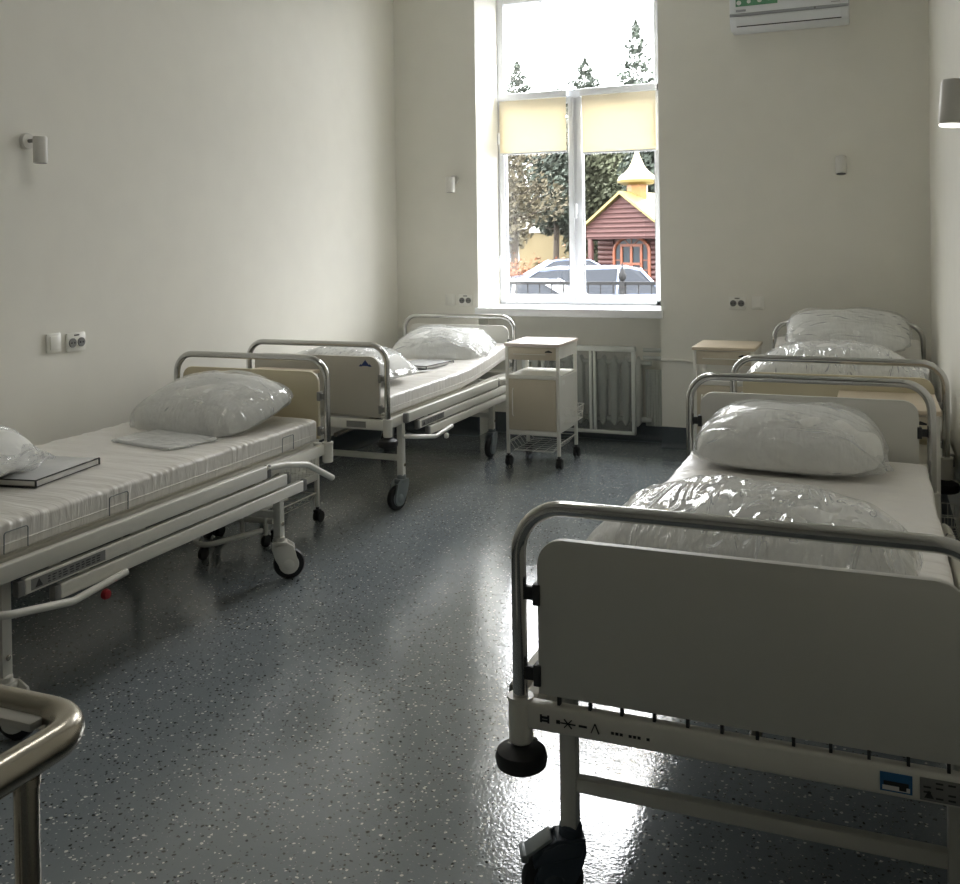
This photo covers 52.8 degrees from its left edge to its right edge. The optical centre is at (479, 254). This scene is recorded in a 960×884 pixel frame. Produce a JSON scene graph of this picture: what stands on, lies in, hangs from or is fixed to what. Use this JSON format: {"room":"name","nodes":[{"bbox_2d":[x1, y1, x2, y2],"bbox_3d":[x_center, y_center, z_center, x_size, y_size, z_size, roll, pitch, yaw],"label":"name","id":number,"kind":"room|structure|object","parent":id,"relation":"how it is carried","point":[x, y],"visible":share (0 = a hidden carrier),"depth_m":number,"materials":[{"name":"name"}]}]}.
{"room":"hospital room","nodes":[
{"label":"hospital room","id":0,"kind":"room"},
{"bbox_2d":[0,0,397,445],"bbox_3d":[-2.230,-0.322,4.191,0.200,3.800,8.900,-1,1,22],"label":"wall","id":1,"kind":"structure","parent":0,"point":[218,175],"depth_m":5.35,"materials":[{"name":"paint"}]},
{"bbox_2d":[19,133,47,163],"bbox_3d":[-1.996,-0.478,4.347,0.119,0.139,0.072,-1,1,22],"label":"wall lamp","id":2,"kind":"object","parent":1,"relation":"attached to","point":[39,144],"visible":1,"depth_m":4.32,"materials":[{"name":"plastic"}]},
{"bbox_2d":[46,333,60,353],"bbox_3d":[-1.981,0.411,4.500,0.018,0.090,0.084,-1,1,22],"label":"light switch","id":3,"kind":"object","parent":1,"relation":"attached to","point":[53,341],"visible":1,"depth_m":4.49,"materials":[{"name":"white plastic"}]},
{"bbox_2d":[66,331,84,351],"bbox_3d":[-1.929,0.417,4.624,0.022,0.090,0.116,-1,1,22],"label":"power socket","id":4,"kind":"object","parent":1,"relation":"attached to","point":[75,341],"visible":1,"depth_m":4.61,"materials":[{"name":"white plastic"}]},
{"bbox_2d":[11,418,396,593],"bbox_3d":[-2.152,1.403,4.002,0.060,0.154,8.150,-1,1,22],"label":"baseboard","id":5,"kind":"structure","parent":1,"relation":"attached to","point":[356,439],"depth_m":7.05,"materials":[{"name":"plastic"}]},
{"bbox_2d":[0,432,946,883],"bbox_3d":[-0.375,1.514,3.288,4.288,0.100,8.560,-1,1,22],"label":"floor","id":6,"kind":"structure","parent":0,"point":[344,719],"depth_m":3.02,"materials":[{"name":"plastic"}]},
{"bbox_2d":[0,684,84,883],"bbox_3d":[-0.971,1.022,0.957,0.845,0.958,0.789,-1,1,22],"label":"bed rail","id":7,"kind":"object","parent":6,"relation":"on","point":[59,723],"visible":1,"depth_m":1.07,"materials":[{"name":"silver metal"}]},
{"bbox_2d":[0,351,334,739],"bbox_3d":[-1.531,0.990,3.886,1.044,0.965,2.102,-1,1,22],"label":"hospital bed","id":8,"kind":"object","parent":6,"relation":"on","point":[129,525],"visible":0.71,"depth_m":3.63,"materials":[{"name":"white metal"}]},
{"bbox_2d":[48,555,99,581],"bbox_3d":[-1.314,1.015,3.139,0.001,0.020,0.221,-1,1,22],"label":"print","id":9,"kind":"object","parent":8,"relation":"on","point":[65,569],"depth_m":3.13},
{"bbox_2d":[0,416,315,555],"bbox_3d":[-1.528,0.858,3.897,0.863,0.115,1.930,-1,1,22],"label":"mattress","id":10,"kind":"object","parent":8,"relation":"on","point":[127,476],"visible":0.76,"depth_m":3.65,"materials":[{"name":"white fabric"}]},
{"bbox_2d":[0,425,54,476],"bbox_3d":[-1.923,0.697,3.399,0.705,0.227,0.634,-1,1,14],"label":"pack","id":11,"kind":"object","parent":10,"relation":"on","point":[17,452],"visible":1,"depth_m":3.44,"materials":[{"name":"plastic"}]},
{"bbox_2d":[0,455,99,488],"bbox_3d":[-1.640,0.793,3.556,0.303,0.028,0.366,-1,1,13],"label":"document folder","id":12,"kind":"object","parent":10,"relation":"on","point":[60,467],"visible":0.8,"depth_m":3.50,"materials":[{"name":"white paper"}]},
{"bbox_2d":[112,429,216,450],"bbox_3d":[-1.348,0.783,4.134,0.422,0.025,0.281,0,1,34],"label":"pack","id":13,"kind":"object","parent":10,"relation":"on","point":[170,440],"visible":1,"depth_m":4.10,"materials":[{"name":"white paper"}]},
{"bbox_2d":[129,370,292,437],"bbox_3d":[-1.251,0.679,4.509,0.727,0.269,0.532,0,1,31],"label":"pillow","id":14,"kind":"object","parent":10,"relation":"on","point":[216,404],"visible":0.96,"depth_m":4.34,"materials":[{"name":"white fabric"}]},
{"bbox_2d":[193,496,287,559],"bbox_3d":[-1.256,1.346,4.802,0.441,0.222,0.431,-1,1,22],"label":"trolley","id":15,"kind":"object","parent":6,"relation":"on","point":[203,552],"visible":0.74,"depth_m":4.77,"materials":[{"name":"white metal"}]},
{"bbox_2d":[213,367,324,541],"bbox_3d":[-1.085,1.038,5.099,0.472,0.826,0.476,-1,1,22],"label":"bedside table","id":16,"kind":"object","parent":6,"relation":"on","point":[297,474],"visible":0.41,"depth_m":5.17,"materials":[{"name":"metal"}]},
{"bbox_2d":[269,491,316,513],"bbox_3d":[-1.120,1.315,5.109,0.362,0.059,0.414,-1,1,22],"label":"basket","id":17,"kind":"object","parent":16,"relation":"on","point":[315,493],"depth_m":5.17,"materials":[{"name":"white metal"}]},
{"bbox_2d":[284,457,318,481],"bbox_3d":[-0.913,1.103,5.005,0.085,0.099,0.224,-1,1,22],"label":"basket","id":18,"kind":"object","parent":16,"relation":"on","point":[297,474],"depth_m":5.02,"materials":[{"name":"white metal"}]},
{"bbox_2d":[246,313,516,510],"bbox_3d":[-0.520,0.944,6.377,1.044,0.965,2.193,-1,1,22],"label":"hospital bed","id":19,"kind":"object","parent":6,"relation":"on","point":[355,381],"visible":0.63,"depth_m":5.46,"materials":[{"name":"white metal"}]},
{"bbox_2d":[381,343,504,414],"bbox_3d":[-0.537,0.766,6.338,0.859,0.209,1.915,-1,1,22],"label":"mattress","id":20,"kind":"object","parent":19,"relation":"on","point":[406,391],"visible":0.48,"depth_m":6.06,"materials":[{"name":"white fabric"}]},
{"bbox_2d":[296,346,417,382],"bbox_3d":[-0.801,0.651,5.839,0.788,0.235,0.635,0,1,26],"label":"pack","id":21,"kind":"object","parent":20,"relation":"on","point":[399,366],"visible":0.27,"depth_m":5.71,"materials":[{"name":"plastic"}]},
{"bbox_2d":[408,359,453,369],"bbox_3d":[-0.380,0.733,6.492,0.273,0.024,0.346,0,1,30],"label":"document folder","id":22,"kind":"object","parent":20,"relation":"on","point":[422,364],"visible":0.77,"depth_m":6.46,"materials":[{"name":"white paper"}]},
{"bbox_2d":[392,324,494,359],"bbox_3d":[-0.266,0.629,6.917,0.744,0.244,0.475,-1,1,19],"label":"pillow","id":23,"kind":"object","parent":20,"relation":"on","point":[438,342],"visible":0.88,"depth_m":6.76,"materials":[{"name":"white fabric"}]},
{"bbox_2d":[504,337,583,468],"bbox_3d":[0.464,0.998,6.602,0.472,0.826,0.476,-1,1,22],"label":"base cabinet","id":24,"kind":"object","parent":6,"relation":"on","point":[539,401],"visible":1,"depth_m":6.44,"materials":[{"name":"metal"}]},
{"bbox_2d":[510,367,574,376],"bbox_3d":[0.423,0.804,6.610,0.352,0.009,0.396,-1,1,22],"label":"open shelf","id":25,"kind":"object","parent":24,"relation":"attached to","point":[527,371],"depth_m":6.57,"materials":[{"name":"white"}]},
{"bbox_2d":[510,433,575,452],"bbox_3d":[0.428,1.275,6.611,0.362,0.059,0.414,-1,1,22],"label":"basket","id":26,"kind":"object","parent":24,"relation":"on","point":[559,443],"depth_m":6.58,"materials":[{"name":"white metal"}]},
{"bbox_2d":[563,402,583,422],"bbox_3d":[0.635,1.062,6.508,0.085,0.099,0.224,-1,1,22],"label":"basket","id":27,"kind":"object","parent":24,"relation":"on","point":[568,407],"depth_m":6.52,"materials":[{"name":"white metal"}]},
{"bbox_2d":[495,372,959,883],"bbox_3d":[0.879,0.970,2.803,1.044,0.965,2.132,-1,1,22],"label":"hospital bed","id":28,"kind":"object","parent":6,"relation":"on","point":[869,661],"visible":0.73,"depth_m":1.88,"materials":[{"name":"white metal"}]},
{"bbox_2d":[660,450,953,584],"bbox_3d":[0.881,0.838,2.812,0.858,0.115,1.955,-1,1,22],"label":"mattress","id":29,"kind":"object","parent":28,"relation":"on","point":[906,493],"visible":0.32,"depth_m":3.20,"materials":[{"name":"white fabric"}]},
{"bbox_2d":[586,474,922,575],"bbox_3d":[0.611,0.669,2.311,0.825,0.241,0.699,0,1,25],"label":"pack","id":30,"kind":"object","parent":29,"relation":"on","point":[739,497],"visible":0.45,"depth_m":2.17,"materials":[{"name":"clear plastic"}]},
{"bbox_2d":[692,399,893,476],"bbox_3d":[1.139,0.655,3.536,0.692,0.228,0.463,0,1,26],"label":"pillow","id":31,"kind":"object","parent":29,"relation":"on","point":[814,438],"visible":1,"depth_m":3.39,"materials":[{"name":"white plastic"}]},
{"bbox_2d":[883,780,908,791],"bbox_3d":[0.750,0.958,1.744,0.042,0.014,0.002,-1,1,22],"label":"print","id":32,"kind":"object","parent":28,"relation":"on","point":[888,785],"depth_m":1.74},
{"bbox_2d":[882,784,909,793],"bbox_3d":[0.750,0.963,1.745,0.046,0.008,0.002,-1,1,22],"label":"print","id":33,"kind":"object","parent":28,"relation":"on","point":[886,788],"depth_m":1.74,"materials":[{"name":"white paper"}]},
{"bbox_2d":[924,783,955,802],"bbox_3d":[0.834,0.953,1.710,0.092,0.030,0.002,-1,1,22],"label":"print","id":34,"kind":"object","parent":28,"relation":"attached to","point":[933,792],"depth_m":1.72},
{"bbox_2d":[692,340,762,449],"bbox_3d":[1.635,0.986,6.213,0.472,0.826,0.476,-1,1,22],"label":"base cabinet","id":35,"kind":"object","parent":6,"relation":"on","point":[705,352],"visible":0.16,"depth_m":6.06,"materials":[{"name":"brown wood"}]},
{"bbox_2d":[730,320,959,494],"bbox_3d":[1.969,0.924,5.258,1.044,0.965,2.102,-1,1,22],"label":"hospital bed","id":36,"kind":"object","parent":6,"relation":"on","point":[950,485],"visible":0.21,"depth_m":4.30,"materials":[{"name":"white metal"}]},
{"bbox_2d":[774,337,923,377],"bbox_3d":[1.972,0.696,5.268,0.858,0.306,1.930,-1,1,22],"label":"mattress","id":37,"kind":"object","parent":36,"relation":"on","point":[914,350],"visible":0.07,"depth_m":5.86,"materials":[{"name":"white fabric"}]},
{"bbox_2d":[747,338,929,379],"bbox_3d":[1.765,0.582,4.820,0.868,0.318,0.636,-1,1,21],"label":"pack","id":38,"kind":"object","parent":37,"relation":"on","point":[822,348],"visible":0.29,"depth_m":4.66,"materials":[{"name":"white plastic"}]},
{"bbox_2d":[785,307,911,350],"bbox_3d":[2.253,0.458,5.936,0.728,0.266,0.376,-1,1,20],"label":"pillow","id":39,"kind":"object","parent":37,"relation":"on","point":[891,331],"visible":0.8,"depth_m":5.86,"materials":[{"name":"white fabric"}]},
{"bbox_2d":[837,390,959,540],"bbox_3d":[1.723,1.013,3.992,0.472,0.826,0.476,-1,1,22],"label":"base cabinet","id":40,"kind":"object","parent":6,"relation":"on","point":[916,399],"visible":0.2,"depth_m":3.94,"materials":[{"name":"brown wood"}]},
{"bbox_2d":[919,444,926,463],"bbox_3d":[1.683,0.819,4.000,0.352,0.009,0.396,-1,1,22],"label":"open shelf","id":41,"kind":"object","parent":40,"relation":"attached to","point":[922,448],"depth_m":3.94,"materials":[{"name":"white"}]},
{"bbox_2d":[941,502,959,540],"bbox_3d":[1.894,1.077,3.898,0.085,0.099,0.224,-1,1,22],"label":"basket","id":42,"kind":"object","parent":40,"relation":"on","point":[958,518],"depth_m":3.94,"materials":[{"name":"white metal"}]},
{"bbox_2d":[393,0,931,434],"bbox_3d":[1.233,-0.409,7.290,3.888,3.800,0.550,-1,1,22],"label":"wall","id":43,"kind":"structure","parent":0,"point":[753,128],"depth_m":6.80,"materials":[{"name":"paint"}]},
{"bbox_2d":[405,414,479,436],"bbox_3d":[-0.335,1.332,7.629,0.700,0.154,0.060,-1,1,22],"label":"baseboard","id":44,"kind":"structure","parent":43,"relation":"attached to","point":[470,426],"depth_m":7.57,"materials":[{"name":"plastic"}]},
{"bbox_2d":[445,175,458,192],"bbox_3d":[-0.220,-0.550,7.513,0.073,0.139,0.124,-1,1,22],"label":"wall lamp","id":45,"kind":"object","parent":43,"relation":"attached to","point":[451,181],"visible":1,"depth_m":7.46,"materials":[{"name":"plastic"}]},
{"bbox_2d":[459,294,472,305],"bbox_3d":[-0.114,0.355,7.542,0.116,0.090,0.022,-1,1,22],"label":"power socket","id":46,"kind":"object","parent":43,"relation":"attached to","point":[464,299],"visible":1,"depth_m":7.54,"materials":[{"name":"white plastic"}]},
{"bbox_2d":[475,304,662,318],"bbox_3d":[0.733,0.431,7.461,1.460,0.060,0.532,-1,1,22],"label":"windowsill","id":47,"kind":"structure","parent":43,"relation":"attached to","point":[535,310],"depth_m":7.27,"materials":[{"name":"white plastic"}]},
{"bbox_2d":[487,411,661,442],"bbox_3d":[0.726,1.320,7.425,1.420,0.154,0.060,-1,1,22],"label":"baseboard","id":48,"kind":"structure","parent":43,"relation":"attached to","point":[653,434],"depth_m":7.33,"materials":[{"name":"plastic"}]},
{"bbox_2d":[496,0,660,304],"bbox_3d":[0.809,-0.855,7.677,1.420,2.505,0.141,-1,1,22],"label":"window","id":49,"kind":"structure","parent":43,"relation":"in","point":[576,176],"depth_m":7.69,"materials":[{"name":"white plastic"}]},
{"bbox_2d":[497,90,566,154],"bbox_3d":[0.420,-1.058,7.781,0.587,0.492,0.040,-1,1,22],"label":"roller blind","id":50,"kind":"object","parent":49,"relation":"attached to","point":[530,122],"visible":1,"depth_m":7.78,"materials":[{"name":"beige fabric"}]},
{"bbox_2d":[580,83,656,153],"bbox_3d":[1.073,-1.053,7.516,0.608,0.514,0.040,-1,1,22],"label":"roller blind","id":51,"kind":"object","parent":49,"relation":"attached to","point":[622,118],"visible":1,"depth_m":7.52,"materials":[{"name":"beige fabric"}]},
{"bbox_2d":[522,354,661,426],"bbox_3d":[0.844,1.016,7.321,1.090,0.520,0.096,-1,1,22],"label":"radiator","id":52,"kind":"object","parent":43,"relation":"attached to","point":[653,377],"visible":0.58,"depth_m":7.20,"materials":[{"name":"metal"}]},
{"bbox_2d":[541,345,636,434],"bbox_3d":[0.814,0.992,7.204,0.716,0.642,0.122,-1,1,22],"label":"screen","id":53,"kind":"object","parent":52,"relation":"attached to","point":[592,356],"visible":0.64,"depth_m":7.13,"materials":[{"name":"metal"}]},
{"bbox_2d":[643,348,660,352],"bbox_3d":[1.275,0.703,7.115,0.150,0.032,0.032,-1,1,22],"label":"pipe","id":54,"kind":"object","parent":43,"relation":"attached to","point":[658,350],"visible":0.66,"depth_m":7.11,"materials":[{"name":"metal"}]},
{"bbox_2d":[643,356,660,360],"bbox_3d":[1.276,0.761,7.116,0.150,0.032,0.032,-1,1,22],"label":"pipe","id":55,"kind":"object","parent":43,"relation":"attached to","point":[644,357],"visible":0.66,"depth_m":7.11,"materials":[{"name":"metal"}]},
{"bbox_2d":[661,426,685,450],"bbox_3d":[2.124,1.310,6.631,1.768,0.154,0.060,-1,1,22],"label":"baseboard","id":56,"kind":"structure","parent":43,"relation":"attached to","point":[673,438],"depth_m":6.95,"materials":[{"name":"plastic"}]},
{"bbox_2d":[661,358,692,361],"bbox_3d":[1.768,0.754,6.785,0.999,0.022,0.022,-1,1,22],"label":"pipe","id":57,"kind":"object","parent":43,"relation":"attached to","point":[662,359],"visible":0.34,"depth_m":6.92,"materials":[{"name":"metal"}]},
{"bbox_2d":[729,296,745,308],"bbox_3d":[1.798,0.338,6.766,0.116,0.090,0.022,-1,1,22],"label":"power socket","id":58,"kind":"object","parent":43,"relation":"attached to","point":[734,302],"visible":1,"depth_m":6.76,"materials":[{"name":"white plastic"}]},
{"bbox_2d":[752,296,763,308],"bbox_3d":[1.928,0.335,6.716,0.084,0.090,0.018,-1,1,22],"label":"light switch","id":59,"kind":"object","parent":43,"relation":"attached to","point":[757,301],"visible":1,"depth_m":6.71,"materials":[{"name":"white plastic"}]},
{"bbox_2d":[729,0,848,34],"bbox_3d":[2.078,-1.686,6.513,0.756,0.310,0.212,-1,1,22],"label":"air conditioner","id":60,"kind":"object","parent":43,"relation":"attached to","point":[746,16],"visible":1,"depth_m":6.45,"materials":[{"name":"white plastic"}]},
{"bbox_2d":[835,154,846,174],"bbox_3d":[2.402,-0.599,6.436,0.073,0.143,0.148,-1,1,22],"label":"wall lamp","id":61,"kind":"object","parent":43,"relation":"attached to","point":[840,160],"visible":1,"depth_m":6.38,"materials":[{"name":"plastic"}]},
{"bbox_2d":[928,0,959,536],"bbox_3d":[1.557,-0.355,2.654,0.200,3.800,8.900,-1,1,22],"label":"wall","id":62,"kind":"structure","parent":0,"point":[944,15],"depth_m":4.96,"materials":[{"name":"paint"}]},
{"bbox_2d":[938,78,959,127],"bbox_3d":[1.315,-0.414,2.567,0.182,0.146,0.073,-1,1,22],"label":"wall lamp","id":63,"kind":"object","parent":62,"relation":"attached to","point":[949,106],"visible":1,"depth_m":2.56,"materials":[{"name":"white"}]},
{"bbox_2d":[941,494,959,539],"bbox_3d":[1.395,1.372,2.562,0.060,0.154,8.150,-1,1,22],"label":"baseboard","id":64,"kind":"structure","parent":62,"relation":"attached to","point":[944,498],"depth_m":5.01,"materials":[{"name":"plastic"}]},
{"label":"outside","id":65,"kind":"structure","parent":0,"visible":0},
{"bbox_3d":[8.233,1.230,60.146,90.000,0.200,102.400,-1,1,22],"label":"ground","id":66,"kind":"structure","parent":65,"visible":0},
{"bbox_2d":[507,61,541,213],"bbox_3d":[4.212,-9.524,98.557,16.840,20.528,17.623,-1,1,22],"label":"conifer tree","id":67,"kind":"object","parent":66,"relation":"on","point":[514,82],"visible":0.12,"depth_m":98.02,"materials":[{"name":"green plant"}]},
{"bbox_2d":[508,153,568,274],"bbox_3d":[1.806,-3.701,53.068,5.943,10.038,5.755,-1,1,22],"label":"leafy tree","id":68,"kind":"object","parent":66,"relation":"on","point":[521,189],"visible":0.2,"depth_m":52.92,"materials":[{"name":"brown plant"}]},
{"bbox_2d":[509,278,587,293],"bbox_3d":[0.410,1.122,15.612,4.330,1.452,1.760,-1,1,14],"label":"car","id":69,"kind":"object","parent":66,"relation":"on","point":[521,289],"visible":0.05,"depth_m":14.87,"materials":[{"name":"white paint"}]},
{"bbox_2d":[509,245,587,276],"bbox_3d":[2.164,0.525,42.301,5.521,1.889,1.152,-1,1,22],"label":"shrub","id":70,"kind":"object","parent":66,"relation":"on","point":[518,267],"visible":0.04,"depth_m":42.38,"materials":[{"name":"orange plant"}]},
{"bbox_2d":[508,216,597,270],"bbox_3d":[3.563,-1.077,69.746,13.800,4.300,8.800,-1,1,16],"label":"house","id":71,"kind":"structure","parent":66,"relation":"on","point":[539,244],"depth_m":65.18,"materials":[{"name":"yellow painted plaster"},{"name":"glass"},{"name":"roof metal"}]},
{"bbox_2d":[509,259,599,278],"bbox_3d":[2.579,0.858,30.269,4.330,1.452,1.760,-1,1,-3],"label":"car","id":72,"kind":"object","parent":66,"relation":"on","point":[555,262],"visible":0.16,"depth_m":29.64,"materials":[{"name":"silver metal"}]},
{"bbox_2d":[527,88,585,258],"bbox_3d":[4.761,-4.508,59.438,3.891,11.399,3.898,-1,1,22],"label":"leafy tree","id":73,"kind":"object","parent":66,"relation":"on","point":[552,163],"visible":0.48,"depth_m":58.76,"materials":[{"name":"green plant"}]},
{"bbox_2d":[522,57,601,212],"bbox_3d":[9.151,-7.934,82.439,17.164,17.845,16.682,-1,1,22],"label":"conifer tree","id":74,"kind":"object","parent":66,"relation":"on","point":[590,79],"visible":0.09,"depth_m":82.12,"materials":[{"name":"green plant"}]},
{"bbox_2d":[509,263,655,294],"bbox_3d":[0.444,0.977,11.710,8.412,1.740,0.100,-1,1,22],"label":"iron fence","id":75,"kind":"object","parent":66,"relation":"on","point":[622,275],"visible":0.18,"depth_m":11.26,"materials":[{"name":"grey metal"}]},
{"bbox_2d":[552,152,627,262],"bbox_3d":[8.198,-4.183,61.503,7.334,10.618,6.231,0,1,27],"label":"leafy tree","id":76,"kind":"object","parent":66,"relation":"on","point":[600,169],"visible":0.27,"depth_m":60.55,"materials":[{"name":"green plant"}]},
{"bbox_2d":[525,265,655,294],"bbox_3d":[1.588,0.983,19.449,4.330,1.502,1.760,-1,1,8],"label":"car","id":77,"kind":"object","parent":66,"relation":"on","point":[594,273],"visible":0.2,"depth_m":18.62,"materials":[{"name":"silver metal"}]},
{"bbox_2d":[585,151,654,281],"bbox_3d":[7.064,-1.805,40.296,3.880,6.400,4.750,0,1,40],"label":"chapel","id":78,"kind":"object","parent":66,"relation":"on","point":[623,227],"visible":0.44,"depth_m":38.97,"materials":[{"name":"red wood"}]},
{"bbox_2d":[597,19,653,249],"bbox_3d":[10.755,-7.596,66.547,11.111,17.263,10.767,-1,1,10],"label":"conifer tree","id":79,"kind":"object","parent":66,"relation":"on","point":[635,29],"visible":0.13,"depth_m":66.36,"materials":[{"name":"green plant"}]},
{"bbox_2d":[617,79,653,192],"bbox_3d":[10.614,-4.409,53.862,6.438,11.196,6.727,-1,1,19],"label":"leafy tree","id":80,"kind":"object","parent":66,"relation":"on","point":[647,157],"visible":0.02,"depth_m":52.85,"materials":[{"name":"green plant"}]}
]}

